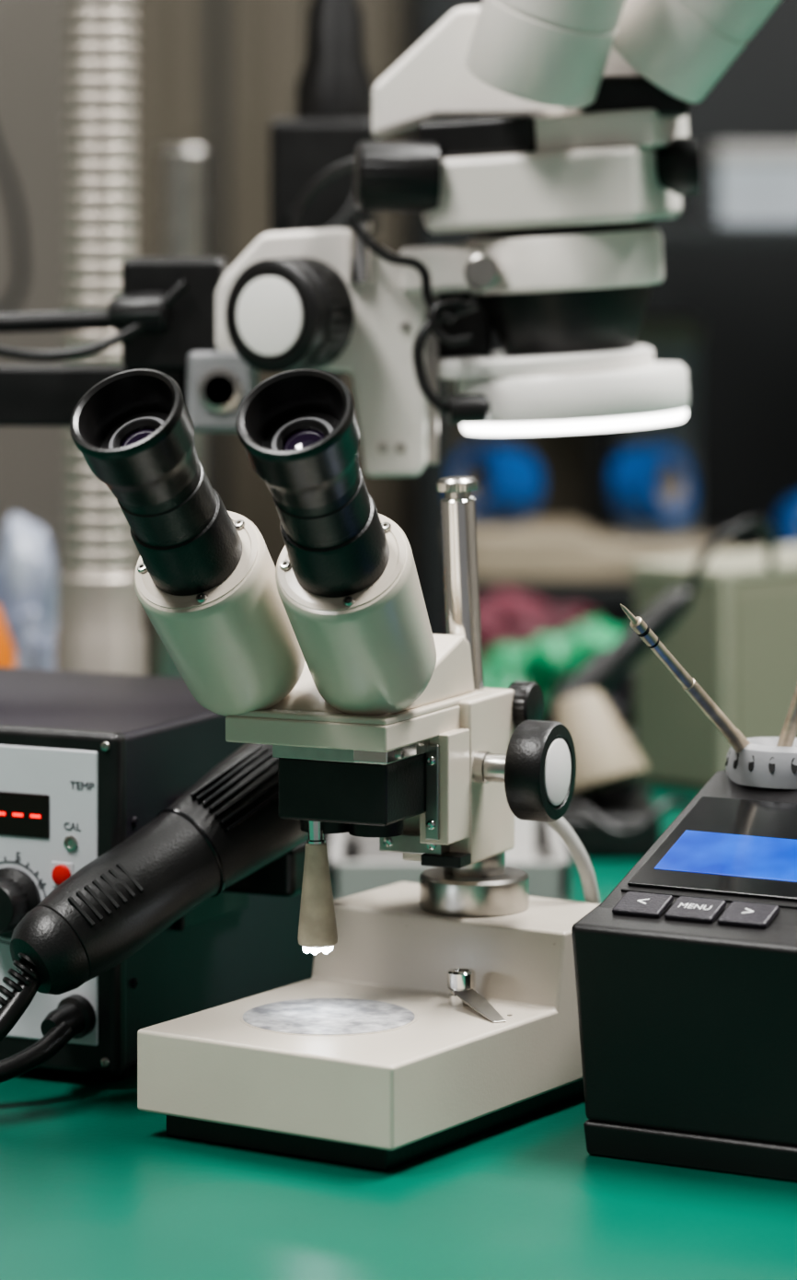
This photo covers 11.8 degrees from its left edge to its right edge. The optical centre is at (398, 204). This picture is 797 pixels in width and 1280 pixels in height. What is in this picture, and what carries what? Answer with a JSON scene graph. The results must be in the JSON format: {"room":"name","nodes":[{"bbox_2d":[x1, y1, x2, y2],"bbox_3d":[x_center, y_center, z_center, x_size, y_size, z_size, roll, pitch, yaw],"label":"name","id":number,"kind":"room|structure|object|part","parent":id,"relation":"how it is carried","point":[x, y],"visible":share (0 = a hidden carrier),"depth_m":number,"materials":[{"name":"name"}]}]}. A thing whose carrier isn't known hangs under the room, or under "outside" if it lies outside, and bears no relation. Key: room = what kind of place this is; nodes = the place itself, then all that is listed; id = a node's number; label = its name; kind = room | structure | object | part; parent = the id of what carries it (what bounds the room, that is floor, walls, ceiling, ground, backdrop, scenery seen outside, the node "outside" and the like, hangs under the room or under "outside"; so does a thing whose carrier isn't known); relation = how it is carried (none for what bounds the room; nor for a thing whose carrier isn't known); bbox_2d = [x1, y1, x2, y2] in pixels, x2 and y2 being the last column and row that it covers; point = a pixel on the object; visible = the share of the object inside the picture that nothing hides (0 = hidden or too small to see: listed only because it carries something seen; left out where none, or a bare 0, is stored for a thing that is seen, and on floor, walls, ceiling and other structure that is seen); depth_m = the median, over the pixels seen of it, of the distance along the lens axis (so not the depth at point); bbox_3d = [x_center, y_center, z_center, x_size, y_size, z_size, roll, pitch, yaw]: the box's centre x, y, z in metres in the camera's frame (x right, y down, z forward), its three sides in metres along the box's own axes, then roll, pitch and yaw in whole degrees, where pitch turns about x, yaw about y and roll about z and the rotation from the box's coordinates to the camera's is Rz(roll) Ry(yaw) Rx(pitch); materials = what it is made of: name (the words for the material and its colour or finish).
{"room":"laboratory","nodes":[
{"label":"laboratory","id":0,"kind":"room"},
{"bbox_2d":[0,144,26,313],"bbox_3d":[-0.323,0.093,2.550,0.155,0.521,0.060,0,0,0],"label":"hanging cord","id":1,"kind":"object","parent":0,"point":[17,290],"visible":0.97,"depth_m":2.55,"materials":[{"name":"black plastic"}]},
{"bbox_2d":[0,0,411,577],"bbox_3d":[0.000,-0.222,4.650,5.200,2.650,0.100,0,0,0],"label":"wall","id":2,"kind":"structure","parent":0,"point":[31,42],"depth_m":4.60,"materials":[{"name":"paint"}]},
{"bbox_3d":[0.000,1.128,1.750,5.200,0.050,5.900,0,0,0],"label":"floor","id":3,"kind":"structure","parent":0,"visible":0},
{"bbox_2d":[136,0,407,675],"bbox_3d":[-0.145,0.328,4.218,0.310,1.550,0.364,0,0,0],"label":"storage cabinet","id":4,"kind":"object","parent":3,"relation":"on","point":[214,75],"visible":0.06,"depth_m":4.05,"materials":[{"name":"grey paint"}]},
{"bbox_2d":[0,779,796,1279],"bbox_3d":[0.000,0.728,1.900,1.900,0.750,1.900,0,0,0],"label":"workbench","id":5,"kind":"object","parent":3,"relation":"on","point":[94,1185],"visible":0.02,"depth_m":1.36,"materials":[{"name":"green plastic"}]},
{"bbox_2d":[0,610,15,667],"bbox_3d":[-0.228,0.263,2.050,0.050,0.180,0.050,0,0,0],"label":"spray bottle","id":6,"kind":"object","parent":5,"relation":"on","point":[7,653],"visible":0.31,"depth_m":2.04,"materials":[{"name":"orange plastic"}]},
{"bbox_2d":[0,512,58,670],"bbox_3d":[-0.203,0.263,2.152,0.077,0.180,0.072,0,0,34],"label":"plastic bottle","id":7,"kind":"object","parent":5,"relation":"on","point":[29,577],"visible":0.23,"depth_m":2.14,"materials":[{"name":"plastic"}]},
{"bbox_2d":[55,0,146,675],"bbox_3d":[-0.151,-0.597,1.960,0.046,1.900,0.046,0,0,0],"label":"ventilation duct","id":8,"kind":"object","parent":5,"relation":"on","point":[100,630],"visible":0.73,"depth_m":1.94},
{"bbox_2d":[0,666,314,1082],"bbox_3d":[-0.160,0.282,1.641,0.250,0.142,0.291,0,0,0],"label":"station","id":9,"kind":"object","parent":5,"relation":"on","point":[88,760],"visible":0.68,"depth_m":1.56,"materials":[{"name":"black paint"}]},
{"bbox_3d":[-0.160,0.281,1.553,0.028,0.028,0.015,0,0,25],"label":"dial knob","id":10,"kind":"part","parent":9,"relation":"part of","materials":[{"name":"black plastic"}]},
{"bbox_3d":[-0.199,0.277,1.581,0.175,0.118,0.003,0,0,25],"label":"panel","id":11,"kind":"part","parent":9,"relation":"part of","materials":[{"name":"white metal"}]},
{"bbox_3d":[-0.197,0.280,1.585,0.192,0.137,0.010,0,0,25],"label":"frame","id":12,"kind":"part","parent":9,"relation":"part of","materials":[{"name":"black plastic"}]},
{"bbox_2d":[0,743,308,1042],"bbox_3d":[-0.140,0.282,1.518,0.288,0.140,0.064,0,0,-26],"label":"gun","id":13,"kind":"object","parent":9,"relation":"attached to","point":[227,826],"visible":0.84,"depth_m":1.52,"materials":[{"name":"black plastic"}]},
{"bbox_2d":[67,744,279,927],"bbox_3d":[-0.084,0.249,1.529,0.088,0.061,0.070,0,0,0],"label":"vent","id":14,"kind":"object","parent":13,"relation":"attached to","point":[224,829],"depth_m":1.53,"materials":[{"name":"black plastic"}]},
{"bbox_3d":[-0.078,0.271,1.612,0.005,0.055,0.060,0,0,25],"label":"gun holder plate","id":15,"kind":"part","parent":9,"relation":"part of","materials":[{"name":"black plastic"}]},
{"bbox_3d":[-0.060,0.274,1.600,0.047,0.021,0.022,0,0,25],"label":"gun holder arm","id":16,"kind":"part","parent":9,"relation":"part of","materials":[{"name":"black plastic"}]},
{"bbox_2d":[157,147,208,677],"bbox_3d":[-0.133,0.159,2.380,0.060,0.388,0.060,0,0,0],"label":"support post","id":17,"kind":"object","parent":5,"relation":"on","point":[182,172],"visible":0.21,"depth_m":2.37,"materials":[{"name":"grey metal"}]},
{"bbox_2d":[269,0,376,861],"bbox_3d":[-0.040,0.088,2.045,0.072,0.530,0.101,0,0,0],"label":"stand","id":18,"kind":"object","parent":5,"relation":"on","point":[334,87],"visible":0.39,"depth_m":2.03,"materials":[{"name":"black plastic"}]},
{"bbox_2d":[69,368,600,1171],"bbox_3d":[0.003,0.206,1.527,0.129,0.293,0.332,0,0,33],"label":"microscope","id":19,"kind":"object","parent":5,"relation":"on","point":[440,1012],"visible":0.97,"depth_m":1.47,"materials":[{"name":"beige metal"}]},
{"bbox_3d":[-0.096,0.087,1.424,0.024,0.001,0.024,-13,40,11],"label":"eyepiece trim","id":20,"kind":"part","parent":19,"relation":"part of","materials":[{"name":"silver metal"}]},
{"bbox_3d":[-0.035,0.086,1.404,0.024,0.001,0.024,-8,43,8],"label":"eyepiece trim","id":21,"kind":"part","parent":19,"relation":"part of","materials":[{"name":"silver metal"}]},
{"bbox_2d":[297,820,337,948],"bbox_3d":[-0.031,0.261,1.493,0.016,0.050,0.016,0,0,0],"label":"lamp","id":22,"kind":"object","parent":19,"relation":"on","point":[318,925],"depth_m":1.49,"materials":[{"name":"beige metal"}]},
{"bbox_3d":[-0.016,0.202,1.518,0.069,0.010,0.095,0,0,25],"label":"head plate","id":23,"kind":"part","parent":19,"relation":"part of","materials":[{"name":"beige metal"}]},
{"bbox_3d":[-0.017,0.210,1.501,0.048,0.006,0.048,0,0,25],"label":"objective plate","id":24,"kind":"part","parent":19,"relation":"part of","materials":[{"name":"metal"}]},
{"bbox_3d":[-0.016,0.196,1.518,0.068,0.003,0.093,0,0,25],"label":"head plate","id":25,"kind":"part","parent":19,"relation":"part of","materials":[{"name":"beige metal"}]},
{"bbox_3d":[0.000,0.348,1.509,0.100,0.010,0.170,0,0,33],"label":"rubber foot plate","id":26,"kind":"part","parent":19,"relation":"part of","materials":[{"name":"black rubber"}]},
{"bbox_3d":[-0.005,0.210,1.483,0.014,0.005,0.027,0,0,25],"label":"objective plate","id":27,"kind":"part","parent":19,"relation":"part of","materials":[{"name":"silver metal"}]},
{"bbox_3d":[0.006,0.252,1.526,0.027,0.008,0.009,0,0,25],"label":"clamp plate","id":28,"kind":"part","parent":19,"relation":"part of","materials":[{"name":"metal"}]},
{"bbox_3d":[0.018,0.228,1.514,0.012,0.043,0.021,0,0,25],"label":"dovetail rail","id":29,"kind":"part","parent":19,"relation":"part of","materials":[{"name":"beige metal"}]},
{"bbox_3d":[0.025,0.305,1.509,0.011,0.013,0.011,0,0,33],"label":"clip post","id":30,"kind":"part","parent":19,"relation":"part of","materials":[{"name":"silver metal"}]},
{"bbox_3d":[0.027,0.194,1.557,0.014,0.151,0.014,-3,0,0],"label":"pillar rod","id":31,"kind":"part","parent":19,"relation":"part of","materials":[{"name":"silver metal"}]},
{"bbox_3d":[0.045,0.203,1.568,0.024,0.020,0.020,0,0,25],"label":"clamp knob","id":32,"kind":"part","parent":19,"relation":"part of","materials":[{"name":"black plastic"}]},
{"bbox_3d":[0.056,0.222,1.516,0.016,0.039,0.039,0,0,25],"label":"focus knob","id":33,"kind":"part","parent":19,"relation":"part of","materials":[{"name":"black plastic"}]},
{"bbox_3d":[0.085,0.295,1.609,0.035,0.114,0.106,0,0,32],"label":"power cord","id":34,"kind":"part","parent":19,"relation":"part of","materials":[{"name":"white plastic"}]},
{"bbox_2d":[0,0,781,477],"bbox_3d":[-0.120,0.088,1.752,0.654,0.531,0.193,0,0,4],"label":"microscope","id":35,"kind":"object","parent":5,"relation":"on","point":[554,133],"visible":1,"depth_m":1.72,"materials":[{"name":"white plastic"}]},
{"bbox_3d":[-0.210,0.055,1.750,0.240,0.009,0.009,-2,0,0],"label":"boom rod","id":36,"kind":"part","parent":35,"relation":"part of","materials":[{"name":"black plastic"}]},
{"bbox_3d":[-0.116,0.049,1.729,0.026,0.019,0.019,-2,0,6],"label":"boom lock knob","id":37,"kind":"part","parent":35,"relation":"part of","materials":[{"name":"black plastic"}]},
{"bbox_3d":[-0.049,0.049,1.713,0.051,0.051,0.031,0,0,34],"label":"focus knob","id":38,"kind":"part","parent":35,"relation":"part of","materials":[{"name":"black plastic"}]},
{"bbox_3d":[-0.017,0.021,1.729,0.011,0.028,0.011,0,0,0],"label":"lock post","id":39,"kind":"part","parent":35,"relation":"part of","materials":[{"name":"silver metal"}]},
{"bbox_3d":[0.005,-0.012,1.724,0.047,0.032,0.032,1,0,-6],"label":"zoom knob","id":40,"kind":"part","parent":35,"relation":"part of","materials":[{"name":"black plastic"}]},
{"bbox_3d":[0.015,0.075,1.751,0.007,0.084,0.026,0,0,0],"label":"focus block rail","id":41,"kind":"part","parent":35,"relation":"part of","materials":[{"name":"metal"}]},
{"bbox_3d":[0.025,0.029,1.750,0.050,0.020,0.052,-3,0,0],"label":"holder arm","id":42,"kind":"part","parent":35,"relation":"part of","materials":[{"name":"white metal"}]},
{"bbox_2d":[438,345,689,435],"bbox_3d":[0.074,0.084,1.751,0.116,0.039,0.108,0,0,0],"label":"ring light","id":43,"kind":"object","parent":35,"relation":"attached to","point":[516,389],"depth_m":1.71,"materials":[{"name":"white plastic"}]},
{"bbox_3d":[0.124,-0.017,1.735,0.019,0.026,0.026,-3,0,0],"label":"zoom knob","id":44,"kind":"part","parent":35,"relation":"part of","materials":[{"name":"black plastic"}]},
{"bbox_2d":[328,815,570,900],"bbox_3d":[0.025,0.332,2.030,0.121,0.042,0.180,0,0,0],"label":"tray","id":45,"kind":"object","parent":5,"relation":"on","point":[549,872],"visible":0.41,"depth_m":1.94,"materials":[{"name":"white plastic"}]},
{"bbox_2d":[480,588,605,661],"bbox_3d":[0.091,0.311,2.711,0.152,0.083,0.095,0,0,0],"label":"cloth","id":46,"kind":"object","parent":5,"relation":"on","point":[507,616],"visible":0.23,"depth_m":2.69,"materials":[{"name":"fabric"}]},
{"bbox_2d":[483,616,628,716],"bbox_3d":[0.112,0.314,2.559,0.166,0.078,0.133,0,0,29],"label":"cloth","id":47,"kind":"object","parent":5,"relation":"on","point":[550,658],"visible":0.24,"depth_m":2.53,"materials":[{"name":"green fabric"}]},
{"bbox_2d":[556,645,634,731],"bbox_3d":[0.143,0.315,2.416,0.097,0.077,0.100,0,0,0],"label":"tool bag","id":48,"kind":"object","parent":5,"relation":"on","point":[621,699],"visible":0.06,"depth_m":2.39,"materials":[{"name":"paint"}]},
{"bbox_2d":[537,516,776,859],"bbox_3d":[0.148,0.265,2.154,0.146,0.176,0.214,0,0,0],"label":"desk lamp","id":49,"kind":"object","parent":5,"relation":"on","point":[612,816],"visible":0.67,"depth_m":2.11,"materials":[{"name":"black plastic"}]},
{"bbox_3d":[0.120,0.256,2.161,0.115,0.020,0.020,-43,-7,-6],"label":"iron handle","id":50,"kind":"part","parent":49,"relation":"part of","materials":[{"name":"black plastic"}]},
{"bbox_2d":[571,604,796,1182],"bbox_3d":[0.165,0.253,1.478,0.142,0.200,0.176,0,0,29],"label":"station","id":51,"kind":"object","parent":5,"relation":"on","point":[686,971],"visible":1,"depth_m":1.42,"materials":[{"name":"black plastic"}]},
{"bbox_2d":[631,544,796,787],"bbox_3d":[0.225,0.285,2.386,0.073,0.136,0.173,0,0,42],"label":"instrument case","id":52,"kind":"object","parent":5,"relation":"on","point":[737,638],"visible":0.63,"depth_m":2.32,"materials":[{"name":"paint"}]},
{"bbox_3d":[0.225,0.221,2.387,0.072,0.008,0.172,0,0,42],"label":"case lid","id":53,"kind":"part","parent":52,"relation":"part of","materials":[{"name":"white plastic"}]},
{"bbox_3d":[0.194,0.286,2.301,0.004,0.125,0.004,0,0,42],"label":"case corner trim","id":54,"kind":"part","parent":52,"relation":"part of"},
{"bbox_3d":[0.252,0.285,2.363,0.001,0.108,0.153,0,0,42],"label":"case panel","id":55,"kind":"part","parent":52,"relation":"part of","materials":[{"name":"paint"}]},
{"bbox_2d":[411,0,796,628],"bbox_3d":[0.557,0.303,4.185,1.085,1.600,0.430,0,0,0],"label":"storage cabinet","id":56,"kind":"object","parent":3,"relation":"on","point":[742,297],"visible":0.04,"depth_m":3.99,"materials":[{"name":"metal"}]},
{"bbox_2d":[420,0,796,634],"bbox_3d":[0.465,0.353,3.200,0.890,1.500,0.520,0,0,0],"label":"storage rack","id":57,"kind":"object","parent":3,"relation":"on","point":[433,12],"visible":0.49,"depth_m":2.96,"materials":[{"name":"metal"}]},
{"bbox_2d":[451,379,589,526],"bbox_3d":[0.102,0.217,3.310,0.119,0.152,0.144,0,0,0],"label":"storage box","id":58,"kind":"object","parent":57,"relation":"on","point":[563,459],"visible":0.15,"depth_m":3.24,"materials":[{"name":"black"}]},
{"bbox_3d":[0.102,0.149,3.310,0.119,0.016,0.144,0,0,0],"label":"box lid","id":59,"kind":"part","parent":58,"relation":"part of","materials":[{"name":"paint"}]},
{"bbox_2d":[423,532,778,602],"bbox_3d":[0.466,0.299,3.211,0.888,0.012,0.498,0,0,0],"label":"shelf","id":60,"kind":"object","parent":57,"relation":"attached to","point":[543,592],"depth_m":2.96,"materials":[{"name":"wood"}]},
{"bbox_2d":[477,521,733,582],"bbox_3d":[0.154,0.273,3.042,0.229,0.040,0.115,0,0,0],"label":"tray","id":61,"kind":"object","parent":57,"relation":"on","point":[526,552],"visible":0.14,"depth_m":2.98,"materials":[{"name":"beige plastic"}]},
{"bbox_2d":[451,443,542,523],"bbox_3d":[0.077,0.220,3.046,0.055,0.064,0.058,0,0,-40],"label":"spool","id":62,"kind":"object","parent":61,"relation":"on","point":[509,481],"visible":0.86,"depth_m":3.03},
{"bbox_2d":[611,444,693,527],"bbox_3d":[0.200,0.222,3.049,0.045,0.067,0.062,0,0,38],"label":"spool","id":63,"kind":"object","parent":61,"relation":"on","point":[651,485],"visible":1,"depth_m":3.03},
{"bbox_2d":[423,224,796,244],"bbox_3d":[0.466,0.024,3.211,0.888,0.012,0.498,0,0,0],"label":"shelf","id":64,"kind":"object","parent":57,"relation":"attached to","point":[672,234],"depth_m":2.96,"materials":[{"name":"metal"}]},
{"bbox_2d":[612,316,700,536],"bbox_3d":[0.218,0.196,3.300,0.068,0.195,0.144,0,0,0],"label":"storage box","id":65,"kind":"object","parent":57,"relation":"on","point":[672,339],"visible":0.42,"depth_m":3.23,"materials":[{"name":"black plastic"}]},
{"bbox_3d":[0.218,0.107,3.300,0.068,0.019,0.144,0,0,0],"label":"box lid","id":66,"kind":"part","parent":65,"relation":"part of","materials":[{"name":"black plastic"}]},
{"bbox_2d":[700,144,796,226],"bbox_3d":[0.292,-0.015,3.100,0.089,0.064,0.164,0,0,0],"label":"storage box","id":67,"kind":"object","parent":57,"relation":"on","point":[744,185],"visible":1,"depth_m":3.02,"materials":[{"name":"white plastic"}]},
{"bbox_3d":[0.292,-0.040,3.100,0.089,0.014,0.164,0,0,0],"label":"box lid","id":68,"kind":"part","parent":67,"relation":"part of","materials":[{"name":"white plastic"}]},
{"bbox_2d":[775,495,796,546],"bbox_3d":[0.329,0.256,3.039,0.062,0.066,0.037,0,0,-22],"label":"tape roll","id":69,"kind":"object","parent":57,"relation":"on","point":[786,521],"visible":0.83,"depth_m":3.02,"materials":[{"name":"blue plastic"}]}
]}

